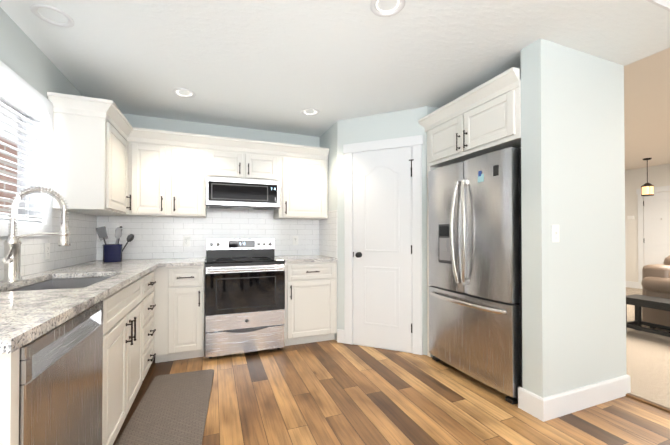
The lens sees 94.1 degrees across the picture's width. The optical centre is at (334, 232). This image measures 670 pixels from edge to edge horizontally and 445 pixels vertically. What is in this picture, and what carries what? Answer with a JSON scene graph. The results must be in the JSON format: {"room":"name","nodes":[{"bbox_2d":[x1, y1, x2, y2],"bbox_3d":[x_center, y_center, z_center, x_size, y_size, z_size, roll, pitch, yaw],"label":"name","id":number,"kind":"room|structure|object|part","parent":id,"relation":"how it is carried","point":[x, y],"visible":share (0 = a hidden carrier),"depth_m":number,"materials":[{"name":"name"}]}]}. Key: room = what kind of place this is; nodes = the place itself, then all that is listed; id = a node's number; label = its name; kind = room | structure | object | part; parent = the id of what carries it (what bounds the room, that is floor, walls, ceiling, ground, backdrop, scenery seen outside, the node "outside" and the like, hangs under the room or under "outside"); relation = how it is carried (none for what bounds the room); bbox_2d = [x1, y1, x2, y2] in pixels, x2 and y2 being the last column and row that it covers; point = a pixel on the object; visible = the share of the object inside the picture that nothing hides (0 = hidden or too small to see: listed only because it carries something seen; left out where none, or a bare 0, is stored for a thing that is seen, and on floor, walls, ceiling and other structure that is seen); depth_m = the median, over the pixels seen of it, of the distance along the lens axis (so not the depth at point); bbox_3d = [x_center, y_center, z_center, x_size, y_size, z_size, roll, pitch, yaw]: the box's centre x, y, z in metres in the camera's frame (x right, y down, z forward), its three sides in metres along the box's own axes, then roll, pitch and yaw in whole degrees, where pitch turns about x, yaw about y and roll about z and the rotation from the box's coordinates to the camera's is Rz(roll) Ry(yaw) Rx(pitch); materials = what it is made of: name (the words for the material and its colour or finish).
{"room":"kitchen","nodes":[
{"label":"kitchen","id":0,"kind":"room"},
{"bbox_2d":[0,7,82,236],"bbox_3d":[-1.186,-0.226,-0.164,0.120,2.800,7.320,0,-1,-21],"label":"wall","id":1,"kind":"structure","parent":0,"point":[24,57],"depth_m":2.00,"materials":[{"name":"white paint"}]},
{"bbox_2d":[0,61,52,236],"bbox_3d":[-1.882,-0.457,1.650,0.138,0.965,1.260,0,-1,-21],"label":"window","id":2,"kind":"structure","parent":1,"relation":"in","point":[12,77],"depth_m":2.13,"materials":[{"name":"white"}]},
{"bbox_3d":[-1.921,-0.455,1.634,0.045,0.764,1.054,0,-1,-21],"label":"window sash","id":3,"kind":"part","parent":2,"relation":"part of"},
{"bbox_2d":[0,76,48,221],"bbox_3d":[-1.838,-0.461,1.667,0.074,0.769,1.076,0,-1,-21],"label":"window blinds","id":4,"kind":"object","parent":2,"relation":"attached to","point":[14,96],"visible":0.92,"depth_m":1.91,"materials":[{"name":"white plastic"}]},
{"bbox_2d":[0,209,99,280],"bbox_3d":[-1.901,0.047,1.844,0.006,0.449,2.814,0,-1,-21],"label":"tile backsplash","id":5,"kind":"structure","parent":1,"relation":"attached to","point":[84,247],"depth_m":2.41,"materials":[{"name":"white tile"}]},
{"bbox_2d":[44,243,49,259],"bbox_3d":[-2.035,0.136,2.207,0.008,0.114,0.070,0,-1,-21],"label":"outlet","id":6,"kind":"object","parent":5,"relation":"attached to","point":[46,250],"visible":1,"depth_m":2.19,"materials":[{"name":"white plastic"}]},
{"bbox_2d":[49,100,126,215],"bbox_3d":[-2.011,-0.551,2.606,0.348,0.760,0.595,0,-1,-21],"label":"upper cabinet","id":7,"kind":"object","parent":1,"relation":"attached to","point":[109,159],"depth_m":2.35,"materials":[{"name":"white paint"}]},
{"bbox_2d":[122,113,319,259],"bbox_3d":[-1.386,-0.191,3.623,2.500,2.800,0.120,0,-1,-21],"label":"wall","id":8,"kind":"structure","parent":0,"point":[146,122],"depth_m":3.58,"materials":[{"name":"white paint"}]},
{"bbox_2d":[127,132,170,216],"bbox_3d":[-1.864,-0.546,3.148,0.360,0.760,0.418,0,-1,-21],"label":"upper cabinet","id":9,"kind":"object","parent":8,"relation":"attached to","point":[148,153],"depth_m":3.03,"materials":[{"name":"white paint"}]},
{"bbox_2d":[171,136,206,217],"bbox_3d":[-1.551,-0.544,3.308,0.340,0.760,0.348,0,-1,-21],"label":"upper cabinet","id":10,"kind":"object","parent":8,"relation":"attached to","point":[188,157],"depth_m":3.15,"materials":[{"name":"white paint"}]},
{"bbox_2d":[100,208,319,259],"bbox_3d":[-1.292,0.009,3.588,2.348,0.558,0.006,0,-1,-21],"label":"tile backsplash","id":11,"kind":"structure","parent":8,"relation":"attached to","point":[158,237],"depth_m":3.51,"materials":[{"name":"white tile"}]},
{"bbox_2d":[183,236,189,246],"bbox_3d":[-1.639,0.102,3.444,0.070,0.114,0.008,0,-1,-21],"label":"electrical outlet","id":12,"kind":"object","parent":11,"relation":"attached to","point":[186,240],"visible":1,"depth_m":3.44,"materials":[{"name":"white plastic"}]},
{"bbox_2d":[293,236,297,244],"bbox_3d":[-0.493,0.106,3.891,0.070,0.114,0.008,0,-1,-21],"label":"electrical outlet","id":13,"kind":"object","parent":11,"relation":"attached to","point":[295,240],"visible":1,"depth_m":3.89,"materials":[{"name":"white plastic"}]},
{"bbox_2d":[207,140,282,180],"bbox_3d":[-1.038,-0.745,3.510,0.760,0.355,0.348,0,-1,-21],"label":"upper cabinet","id":14,"kind":"object","parent":8,"relation":"attached to","point":[246,161],"depth_m":3.36,"materials":[{"name":"white paint"}]},
{"bbox_2d":[206,176,279,209],"bbox_3d":[-1.028,-0.413,3.478,0.752,0.304,0.406,0,-1,-21],"label":"over-the-range microwave","id":15,"kind":"object","parent":14,"relation":"attached to","point":[233,193],"visible":1,"depth_m":3.29,"materials":[{"name":"silver metal"}]},
{"bbox_2d":[274,148,328,219],"bbox_3d":[-0.414,-0.540,3.751,0.580,0.760,0.348,0,-1,-21],"label":"upper cabinet","id":16,"kind":"object","parent":8,"relation":"attached to","point":[304,180],"depth_m":3.59,"materials":[{"name":"white paint"}]},
{"bbox_2d":[0,0,669,136],"bbox_3d":[-0.050,-1.266,2.548,3.960,0.050,2.870,0,-1,-21],"label":"ceiling","id":17,"kind":"structure","parent":0,"point":[274,65],"depth_m":2.10,"materials":[{"name":"white paint"}]},
{"bbox_2d":[30,4,74,26],"bbox_3d":[-1.626,-1.259,1.800,0.190,0.037,0.190,0,-1,-21],"label":"recessed light","id":18,"kind":"object","parent":17,"relation":"in","point":[34,10],"visible":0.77,"depth_m":1.79,"materials":[{"name":"white"}]},
{"bbox_2d":[172,88,195,97],"bbox_3d":[-1.343,-1.250,2.780,0.190,0.037,0.190,0,-1,-21],"label":"recessed light","id":19,"kind":"object","parent":17,"relation":"in","point":[183,96],"visible":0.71,"depth_m":2.77,"materials":[{"name":"white"}]},
{"bbox_2d":[301,108,319,115],"bbox_3d":[-0.253,-1.246,3.205,0.190,0.037,0.190,0,-1,-21],"label":"recessed light","id":20,"kind":"object","parent":17,"relation":"in","point":[303,110],"visible":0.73,"depth_m":3.20,"materials":[{"name":"white"}]},
{"bbox_2d":[370,0,404,16],"bbox_3d":[0.288,-1.260,1.709,0.190,0.037,0.190,0,-1,-21],"label":"recessed light","id":21,"kind":"object","parent":17,"relation":"in","point":[374,10],"visible":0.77,"depth_m":1.75,"materials":[{"name":"white"}]},
{"bbox_2d":[320,106,438,354],"bbox_3d":[0.686,-0.190,3.733,1.440,2.800,1.420,0,-1,-21],"label":"wall","id":22,"kind":"structure","parent":0,"point":[403,123],"depth_m":3.34,"materials":[{"name":"white paint"}]},
{"bbox_2d":[320,210,336,257],"bbox_3d":[-0.086,0.022,3.717,0.006,0.534,0.595,0,-1,-21],"label":"tile backsplash","id":23,"kind":"structure","parent":22,"relation":"attached to","point":[328,227],"depth_m":3.65,"materials":[{"name":"white tile"}]},
{"bbox_2d":[337,135,422,354],"bbox_3d":[0.444,0.126,3.242,0.917,2.158,0.025,0,-1,24],"label":"door frame","id":24,"kind":"structure","parent":22,"relation":"attached to","point":[345,335],"depth_m":3.15,"materials":[{"name":"white wood"}]},
{"bbox_2d":[353,146,413,352],"bbox_3d":[0.483,0.174,3.222,0.461,2.062,0.479,0,-1,-21],"label":"pantry door","id":25,"kind":"structure","parent":22,"relation":"in","point":[382,249],"depth_m":3.21,"materials":[{"name":"white wood"}]},
{"bbox_2d":[113,340,669,444],"bbox_3d":[0.658,1.231,0.543,4.080,0.100,7.320,0,-1,-21],"label":"floor","id":26,"kind":"structure","parent":0,"point":[331,392],"depth_m":2.12,"materials":[{"name":"brown wood"}]},
{"bbox_2d":[19,301,102,444],"bbox_3d":[-1.228,0.748,1.029,0.594,0.874,0.637,0,-1,-21],"label":"dishwasher","id":27,"kind":"object","parent":26,"relation":"on","point":[60,381],"visible":0.69,"depth_m":1.07,"materials":[{"name":"grey metal"}]},
{"bbox_2d":[0,313,143,444],"bbox_3d":[-1.534,0.892,1.752,0.628,0.600,0.860,0,-1,-21],"label":"base cabinet","id":28,"kind":"object","parent":26,"relation":"on","point":[123,337],"depth_m":1.60,"materials":[{"name":"white paint"}]},
{"bbox_2d":[58,269,155,378],"bbox_3d":[-1.762,0.755,2.339,0.628,0.884,0.510,0,-1,-21],"label":"base cabinet","id":29,"kind":"object","parent":26,"relation":"on","point":[139,296],"depth_m":2.30,"materials":[{"name":"white paint"}]},
{"bbox_2d":[0,258,167,353],"bbox_3d":[-1.603,0.290,1.957,0.642,0.034,2.812,0,-1,-21],"label":"countertop","id":30,"kind":"structure","parent":29,"relation":"on","point":[28,316],"depth_m":1.29,"materials":[{"name":"grey stone"}]},
{"bbox_2d":[2,186,69,281],"bbox_3d":[-1.685,0.004,1.761,0.298,0.534,0.107,0,-1,-21],"label":"faucet","id":31,"kind":"object","parent":30,"relation":"on","point":[11,260],"visible":1,"depth_m":1.74,"materials":[{"name":"silver metal"}]},
{"bbox_2d":[6,277,108,291],"bbox_3d":[-1.544,0.420,1.784,0.433,0.222,0.780,0,-1,-21],"label":"sink basin","id":32,"kind":"object","parent":30,"relation":"in","point":[65,283],"visible":0.04,"depth_m":2.08,"materials":[{"name":"silver metal"}]},
{"bbox_2d":[96,226,133,261],"bbox_3d":[-2.102,0.113,2.965,0.318,0.337,0.158,0,-1,-21],"label":"utensil crock","id":33,"kind":"object","parent":30,"relation":"on","point":[112,252],"visible":1,"depth_m":2.92,"materials":[{"name":"blue ceramic"}]},
{"bbox_2d":[115,369,213,444],"bbox_3d":[-1.074,1.185,2.036,0.455,0.016,1.250,0,-1,-17],"label":"floor mat","id":34,"kind":"object","parent":26,"relation":"on","point":[171,409],"visible":0.9,"depth_m":2.04,"materials":[{"name":"fabric"}]},
{"bbox_2d":[156,265,204,362],"bbox_3d":[-1.538,0.762,3.151,0.416,0.884,0.628,0,-1,-21],"label":"base cabinet","id":35,"kind":"object","parent":26,"relation":"on","point":[158,313],"depth_m":2.87,"materials":[{"name":"white paint"}]},
{"bbox_2d":[160,258,205,266],"bbox_3d":[-1.512,0.301,3.158,0.365,0.034,0.640,0,-1,-21],"label":"countertop","id":36,"kind":"structure","parent":35,"relation":"on","point":[170,262],"depth_m":2.92,"materials":[{"name":"grey stone"}]},
{"bbox_2d":[205,238,284,358],"bbox_3d":[-0.962,0.638,3.300,0.756,1.135,0.735,0,-1,-21],"label":"range","id":37,"kind":"object","parent":26,"relation":"on","point":[244,295],"visible":1,"depth_m":3.04,"materials":[{"name":"grey metal"}]},
{"bbox_2d":[284,261,336,345],"bbox_3d":[-0.358,0.767,3.612,0.583,0.884,0.628,0,-1,-21],"label":"base cabinet","id":38,"kind":"object","parent":26,"relation":"on","point":[310,287],"depth_m":3.32,"materials":[{"name":"white paint"}]},
{"bbox_2d":[275,255,337,262],"bbox_3d":[-0.357,0.305,3.608,0.585,0.034,0.640,0,-1,-21],"label":"countertop","id":39,"kind":"structure","parent":38,"relation":"on","point":[292,258],"depth_m":3.38,"materials":[{"name":"grey stone"}]},
{"bbox_2d":[428,147,521,404],"bbox_3d":[1.370,0.305,2.675,0.851,1.790,0.890,0,-1,-21],"label":"refrigerator","id":40,"kind":"object","parent":26,"relation":"on","point":[475,278],"visible":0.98,"depth_m":2.37,"materials":[{"name":"grey metal"}]},
{"bbox_2d":[626,393,669,412],"bbox_3d":[3.006,1.169,0.084,0.049,0.014,4.758,0,-1,-21],"label":"trim","id":41,"kind":"structure","parent":26,"relation":"on","point":[656,405],"depth_m":2.17,"materials":[{"name":"brown wood"}]},
{"bbox_2d":[626,287,669,407],"bbox_3d":[5.055,1.245,2.783,5.740,0.112,8.300,0,-1,-21],"label":"floor carpet","id":42,"kind":"object","parent":26,"relation":"on","point":[648,363],"depth_m":2.85,"materials":[{"name":"beige carpet"}]},
{"bbox_2d":[626,294,669,336],"bbox_3d":[3.814,0.975,3.118,0.350,0.432,1.420,0,-1,-21],"label":"coffee table","id":43,"kind":"object","parent":42,"relation":"on","point":[638,301],"visible":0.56,"depth_m":3.58,"materials":[{"name":"black wood"}]},
{"bbox_2d":[641,255,669,328],"bbox_3d":[5.022,0.739,3.849,2.190,0.918,1.060,0,-1,-21],"label":"sofa","id":44,"kind":"object","parent":42,"relation":"on","point":[655,282],"visible":0.81,"depth_m":3.81,"materials":[{"name":"brown leather"}]},
{"bbox_2d":[521,38,619,397],"bbox_3d":[1.650,-0.204,2.198,0.760,2.800,0.140,0,-1,-21],"label":"wall","id":45,"kind":"structure","parent":0,"point":[573,188],"depth_m":2.10,"materials":[{"name":"white paint"}]},
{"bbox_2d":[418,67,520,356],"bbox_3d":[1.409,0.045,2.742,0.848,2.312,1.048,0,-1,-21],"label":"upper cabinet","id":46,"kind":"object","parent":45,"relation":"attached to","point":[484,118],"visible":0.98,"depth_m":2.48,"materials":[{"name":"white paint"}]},
{"bbox_2d":[552,225,558,241],"bbox_3d":[1.441,0.009,2.030,0.070,0.114,0.016,0,-1,-21],"label":"light switch","id":47,"kind":"object","parent":45,"relation":"attached to","point":[555,233],"visible":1,"depth_m":2.03,"materials":[{"name":"white plastic"}]},
{"bbox_2d":[518,374,630,421],"bbox_3d":[1.670,1.127,2.325,0.932,0.140,0.416,0,-1,-21],"label":"baseboard","id":48,"kind":"structure","parent":45,"relation":"attached to","point":[547,408],"depth_m":2.09,"materials":[{"name":"white wood"}]},
{"bbox_2d":[616,63,625,375],"bbox_3d":[1.439,-0.188,4.005,0.120,2.800,3.660,0,-1,-21],"label":"wall","id":49,"kind":"structure","parent":0,"point":[619,68],"depth_m":2.31,"materials":[{"name":"white paint"}]},
{"bbox_2d":[624,48,669,169],"bbox_3d":[3.210,-1.475,2.088,9.940,0.100,8.540,0,-1,-21],"label":"ceiling","id":50,"kind":"structure","parent":0,"point":[646,107],"depth_m":3.65,"materials":[{"name":"beige paint"}]},
{"bbox_2d":[625,0,669,65],"bbox_3d":[0.401,-1.342,1.409,3.972,0.180,0.442,0,-1,-21],"label":"beam","id":51,"kind":"structure","parent":50,"relation":"attached to","point":[664,4],"depth_m":1.73,"materials":[{"name":"white paint"}]},
{"bbox_2d":[641,158,653,195],"bbox_3d":[5.901,-1.037,5.893,0.172,0.705,0.169,0,-1,-21],"label":"pendant lamp","id":52,"kind":"object","parent":50,"relation":"hanging from","point":[647,188],"visible":1,"depth_m":5.85,"materials":[{"name":"beige glass"}]},
{"bbox_2d":[625,164,669,281],"bbox_3d":[7.785,-0.189,3.861,0.120,2.800,8.300,0,-1,-21],"label":"wall","id":53,"kind":"structure","parent":0,"point":[658,176],"depth_m":6.83,"materials":[{"name":"white paint"}]},
{"bbox_2d":[626,281,637,288],"bbox_3d":[6.398,1.160,7.213,0.016,0.138,0.985,0,-1,-21],"label":"baseboard","id":54,"kind":"structure","parent":53,"relation":"attached to","point":[630,284],"depth_m":6.86,"materials":[{"name":"white wood"}]},
{"bbox_2d":[636,186,669,288],"bbox_3d":[6.776,0.147,6.242,0.025,2.170,1.155,0,-1,-21],"label":"door frame","id":55,"kind":"structure","parent":53,"relation":"attached to","point":[641,228],"depth_m":6.71,"materials":[{"name":"white wood"}]},
{"bbox_2d":[643,192,669,265],"bbox_3d":[6.752,0.197,6.238,0.072,2.030,0.925,0,-1,-21],"label":"front door","id":56,"kind":"structure","parent":53,"relation":"in","point":[656,228],"depth_m":6.48,"materials":[{"name":"white"}]},
{"label":"outside","id":57,"kind":"structure","parent":0,"visible":0},
{"bbox_2d":[0,106,17,213],"bbox_3d":[-5.556,-2.027,5.168,0.001,8.500,18.000,0,-1,-21],"label":"sky","id":58,"kind":"structure","parent":57,"point":[5,179],"depth_m":5.37,"materials":[{"name":"white"}]}
]}

